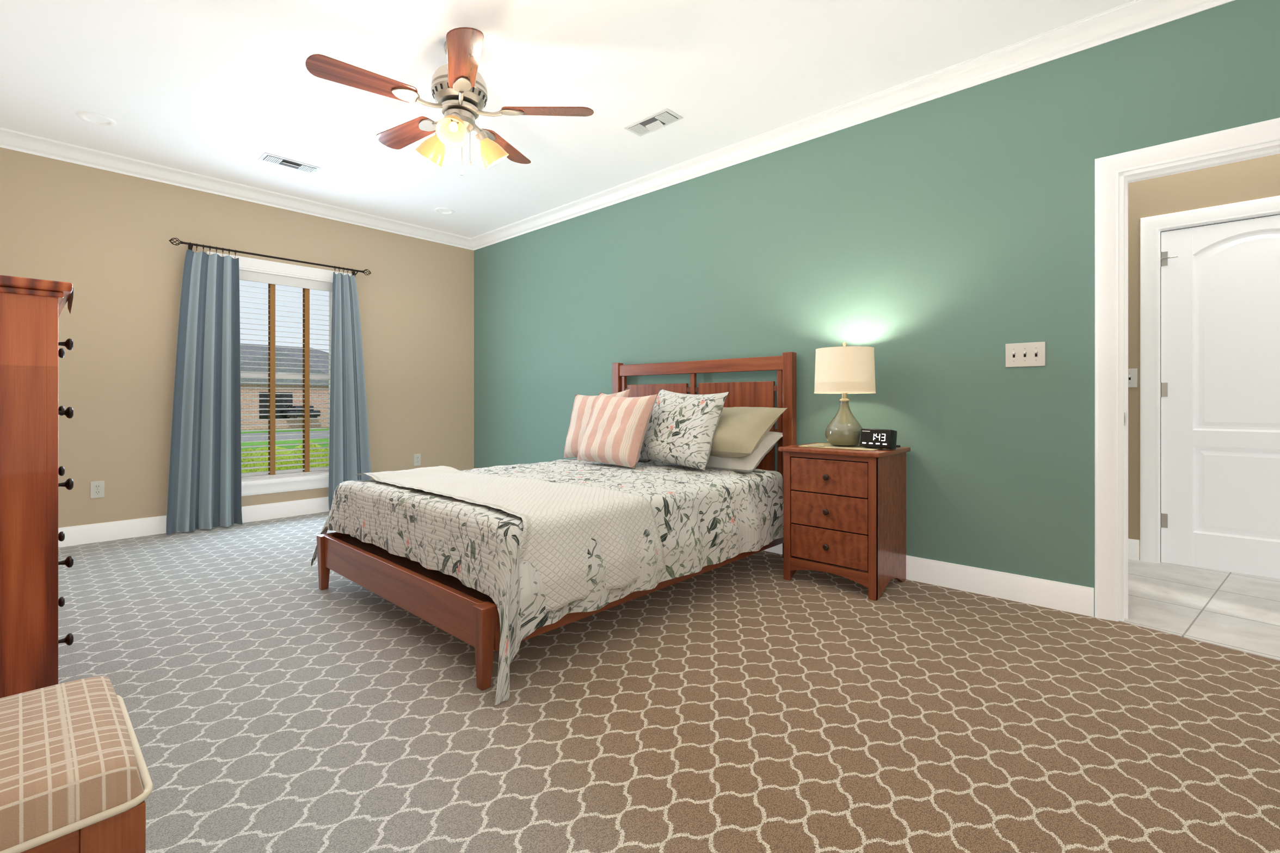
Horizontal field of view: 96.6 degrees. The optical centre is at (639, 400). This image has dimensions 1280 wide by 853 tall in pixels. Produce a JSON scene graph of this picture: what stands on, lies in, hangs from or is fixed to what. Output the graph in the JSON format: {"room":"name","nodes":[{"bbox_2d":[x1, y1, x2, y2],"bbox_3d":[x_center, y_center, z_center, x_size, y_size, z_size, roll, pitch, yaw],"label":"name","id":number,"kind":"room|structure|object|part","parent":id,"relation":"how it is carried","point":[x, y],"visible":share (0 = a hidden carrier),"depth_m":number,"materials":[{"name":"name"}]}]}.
{"room":"bedroom","nodes":[
{"label":"bedroom","id":0,"kind":"room"},
{"bbox_2d":[0,147,474,527],"bbox_3d":[-2.709,-0.370,5.378,0.160,2.740,5.410,0,0,43],"label":"wall","id":1,"kind":"structure","parent":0,"point":[106,234],"depth_m":4.28,"materials":[{"name":"beige paint"}]},
{"bbox_2d":[90,481,104,498],"bbox_3d":[-3.832,0.630,4.027,0.009,0.118,0.072,0,0,42],"label":"duplex outlet","id":2,"kind":"object","parent":1,"relation":"attached to","point":[97,488],"visible":1,"depth_m":4.02,"materials":[{"name":"white plastic"}]},
{"bbox_2d":[165,237,371,535],"bbox_3d":[-3.022,-0.115,4.783,0.184,2.208,1.500,0,0,42],"label":"curtains","id":3,"kind":"object","parent":1,"relation":"attached to","point":[204,490],"visible":0.98,"depth_m":4.48,"materials":[{"name":"blue fabric"}]},
{"bbox_3d":[-3.036,-1.177,4.813,0.121,0.086,1.474,0,0,43],"label":"curtain rod","id":4,"kind":"part","parent":3,"relation":"part of","materials":[{"name":"brown metal"}]},
{"bbox_2d":[206,251,351,496],"bbox_3d":[-3.083,-0.195,4.927,0.218,1.956,1.120,0,0,42],"label":"window","id":5,"kind":"structure","parent":1,"relation":"in","point":[250,487],"depth_m":4.91,"materials":[{"name":"white wood"}]},
{"bbox_2d":[239,269,332,480],"bbox_3d":[-3.080,-0.206,4.925,0.085,1.726,0.878,0,0,43],"label":"window blinds","id":6,"kind":"object","parent":5,"relation":"attached to","point":[272,280],"depth_m":4.92,"materials":[{"name":"white plastic"}]},
{"bbox_2d":[413,453,420,465],"bbox_3d":[-2.248,0.600,5.756,0.009,0.118,0.072,0,0,42],"label":"duplex outlet","id":7,"kind":"object","parent":1,"relation":"attached to","point":[417,457],"visible":1,"depth_m":5.75,"materials":[{"name":"white plastic"}]},
{"bbox_2d":[241,441,328,473],"bbox_3d":[-12.260,0.256,15.162,26.718,3.762,31.105,0,0,42],"label":"grass","id":8,"kind":"structure","parent":0,"point":[314,445],"depth_m":6.03,"materials":[{"name":"green plant"}]},
{"bbox_2d":[0,0,1134,238],"bbox_3d":[0.026,-1.790,2.872,7.580,0.100,5.410,0,0,42],"label":"ceiling","id":9,"kind":"structure","parent":0,"point":[209,88],"depth_m":3.02,"materials":[{"name":"paint"}]},
{"bbox_2d":[76,111,117,127],"bbox_3d":[-3.354,-1.754,3.521,0.184,0.051,0.184,0,0,42],"label":"recessed light","id":10,"kind":"object","parent":9,"relation":"in","point":[80,115],"visible":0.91,"depth_m":3.51,"materials":[{"name":"white"}]},
{"bbox_2d":[258,152,320,174],"bbox_3d":[-2.565,-1.732,4.181,0.160,0.043,0.360,0,0,42],"label":"ceiling vent","id":11,"kind":"object","parent":9,"relation":"in","point":[269,158],"visible":1,"depth_m":4.16,"materials":[{"name":"white metal"}]},
{"bbox_2d":[433,207,454,214],"bbox_3d":[-1.793,-1.754,5.224,0.184,0.051,0.184,0,0,42],"label":"recessed light","id":12,"kind":"object","parent":9,"relation":"in","point":[452,211],"visible":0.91,"depth_m":5.21,"materials":[{"name":"white"}]},
{"bbox_2d":[305,27,593,175],"bbox_3d":[-0.927,-1.413,2.810,1.247,0.651,1.253,0,0,42],"label":"fan","id":13,"kind":"object","parent":9,"relation":"hanging from","point":[460,92],"visible":1,"depth_m":2.70,"materials":[{"name":"brown wood"}]},
{"bbox_3d":[-0.888,-1.520,2.807,0.266,0.437,0.266,0,0,43],"label":"motor","id":14,"kind":"part","parent":13,"relation":"part of","materials":[{"name":"silver metal"}]},
{"bbox_2d":[623,108,683,136],"bbox_3d":[0.081,-1.732,3.568,0.360,0.043,0.160,0,0,42],"label":"ceiling vent","id":15,"kind":"object","parent":9,"relation":"in","point":[655,122],"visible":1,"depth_m":3.55,"materials":[{"name":"white metal"}]},
{"bbox_2d":[58,511,1279,852],"bbox_3d":[-0.663,1.030,2.520,6.720,0.060,3.960,0,0,42],"label":"floor","id":16,"kind":"structure","parent":0,"point":[738,706],"depth_m":1.81,"materials":[{"name":"brown carpet"}]},
{"bbox_2d":[0,274,73,698],"bbox_3d":[-2.233,0.324,1.835,1.006,1.352,0.557,0,0,42],"label":"dresser","id":17,"kind":"object","parent":16,"relation":"on","point":[31,309],"visible":0.97,"depth_m":1.65,"materials":[{"name":"brown wood"}]},
{"bbox_2d":[0,676,153,852],"bbox_3d":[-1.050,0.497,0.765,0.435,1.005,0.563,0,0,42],"label":"bench","id":18,"kind":"object","parent":16,"relation":"on","point":[74,774],"visible":1,"depth_m":0.81,"materials":[{"name":"beige fabric"}]},
{"bbox_3d":[-1.052,0.497,0.762,0.428,1.005,0.556,0,0,43],"label":"frame","id":19,"kind":"part","parent":18,"relation":"part of","materials":[{"name":"brown wood"}]},
{"bbox_2d":[311,352,796,708],"bbox_3d":[-0.365,0.347,3.303,1.865,1.305,2.335,0,0,42],"label":"bed","id":20,"kind":"object","parent":16,"relation":"on","point":[666,486],"visible":1,"depth_m":2.67,"materials":[{"name":"white fabric"}]},
{"bbox_2d":[354,465,666,653],"bbox_3d":[-0.759,0.621,2.772,1.657,0.469,0.808,0,0,43],"label":"blanket","id":21,"kind":"object","parent":20,"relation":"on","point":[546,555],"depth_m":2.29,"materials":[{"name":"beige fabric"}]},
{"bbox_2d":[311,458,783,708],"bbox_3d":[-0.480,0.693,3.193,1.843,0.589,2.019,0,0,43],"label":"quilt","id":22,"kind":"object","parent":20,"relation":"on","point":[496,558],"depth_m":2.44,"materials":[{"name":"white fabric"}]},
{"bbox_3d":[-0.336,0.591,3.350,1.524,0.291,2.055,0,0,43],"label":"mattress","id":23,"kind":"part","parent":20,"relation":"part of","materials":[{"name":"white fabric"}]},
{"bbox_2d":[778,442,910,600],"bbox_3d":[1.136,0.630,3.173,0.554,0.740,0.490,0,0,42],"label":"nightstand","id":24,"kind":"object","parent":16,"relation":"on","point":[844,508],"visible":1,"depth_m":3.00,"materials":[{"name":"brown wood"}]},
{"bbox_2d":[798,442,882,451],"bbox_3d":[1.142,0.255,3.179,0.420,0.008,0.314,0,0,42],"label":"placemat","id":25,"kind":"object","parent":24,"relation":"on","point":[825,445],"visible":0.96,"depth_m":3.14,"materials":[{"name":"fabric"}]},
{"bbox_2d":[814,341,875,446],"bbox_3d":[1.148,-0.040,3.200,0.326,0.580,0.326,0,0,42],"label":"lamp","id":26,"kind":"object","parent":25,"relation":"on","point":[844,370],"visible":0.96,"depth_m":3.09,"materials":[{"name":"fabric"}]},
{"bbox_3d":[1.148,-0.168,3.200,0.326,0.256,0.326,0,0,43],"label":"lamp shade","id":27,"kind":"part","parent":26,"relation":"part of","materials":[{"name":"fabric"}]},
{"bbox_2d":[859,428,900,449],"bbox_3d":[1.285,0.203,3.047,0.178,0.105,0.169,0,0,42],"label":"alarm clock","id":28,"kind":"object","parent":24,"relation":"on","point":[869,438],"visible":1,"depth_m":2.99,"materials":[{"name":"black plastic"}]},
{"bbox_2d":[474,0,1279,616],"bbox_3d":[0.702,-0.370,4.009,6.720,2.740,0.120,0,0,43],"label":"wall","id":29,"kind":"structure","parent":0,"point":[936,236],"depth_m":3.13,"materials":[{"name":"green paint"}]},
{"bbox_2d":[0,0,1235,250],"bbox_3d":[-0.673,-1.690,2.597,6.600,0.100,3.820,0,0,42],"label":"crown molding","id":30,"kind":"structure","parent":29,"relation":"attached to","point":[1134,16],"depth_m":3.73,"materials":[{"name":"white wood"}]},
{"bbox_2d":[1005,341,1045,367],"bbox_3d":[1.902,-0.226,2.817,0.165,0.118,0.016,0,0,42],"label":"plate","id":31,"kind":"object","parent":29,"relation":"attached to","point":[1032,354],"visible":1,"depth_m":2.81,"materials":[{"name":"white plastic"}]},
{"bbox_2d":[1118,559,1279,661],"bbox_3d":[2.992,1.023,2.748,2.800,0.054,1.585,0,0,42],"label":"floor","id":32,"kind":"structure","parent":0,"point":[1240,612],"depth_m":2.77,"materials":[{"name":"beige tile"}]},
{"bbox_2d":[1128,153,1279,560],"bbox_3d":[3.071,-0.370,2.835,3.040,2.740,1.350,0,0,42],"label":"wall","id":33,"kind":"structure","parent":0,"point":[1258,178],"depth_m":3.50,"materials":[{"name":"beige paint"}]},
{"bbox_2d":[58,496,1139,617],"bbox_3d":[0.041,0.935,2.858,7.300,0.130,5.170,0,0,42],"label":"baseboard","id":34,"kind":"structure","parent":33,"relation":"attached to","point":[1073,598],"depth_m":3.09,"materials":[{"name":"white wood"}]},
{"bbox_2d":[1128,368,1137,387],"bbox_3d":[3.072,-0.140,3.576,0.072,0.118,0.016,0,0,42],"label":"switch plate","id":35,"kind":"object","parent":33,"relation":"attached to","point":[1132,373],"visible":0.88,"depth_m":3.57,"materials":[{"name":"white plastic"}]},
{"bbox_2d":[1094,117,1279,622],"bbox_3d":[3.015,-0.066,2.791,1.135,2.131,1.491,0,0,42],"label":"trim","id":36,"kind":"structure","parent":33,"relation":"attached to","point":[1111,183],"depth_m":2.60,"materials":[{"name":"white wood"}]},
{"bbox_2d":[1160,214,1279,579],"bbox_3d":[3.489,-0.021,3.219,0.830,2.026,0.095,0,0,42],"label":"hall door","id":37,"kind":"structure","parent":33,"relation":"in","point":[1220,282],"depth_m":3.32,"materials":[{"name":"white painted wood"},{"name":"satin nickel metal"}]},
{"label":"outside","id":38,"kind":"structure","parent":0,"visible":0},
{"bbox_2d":[241,427,328,450],"bbox_3d":[-27.731,1.450,29.982,69.700,0.200,120.000,0,0,42],"label":"driveway","id":39,"kind":"structure","parent":38,"point":[322,430],"depth_m":20.95,"materials":[{"name":"grey concrete"}]},
{"bbox_2d":[240,343,328,429],"bbox_3d":[-25.716,-0.675,26.779,12.000,4.950,31.000,0,0,42],"label":"house","id":40,"kind":"structure","parent":39,"relation":"on","point":[250,348],"depth_m":27.63,"materials":[{"name":"red brick"}]},
{"bbox_2d":[286,405,320,418],"bbox_3d":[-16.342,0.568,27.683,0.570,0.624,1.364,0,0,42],"label":"car","id":41,"kind":"object","parent":39,"relation":"on","point":[311,411],"visible":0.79,"depth_m":27.35,"materials":[{"name":"grey paint"}]}
]}

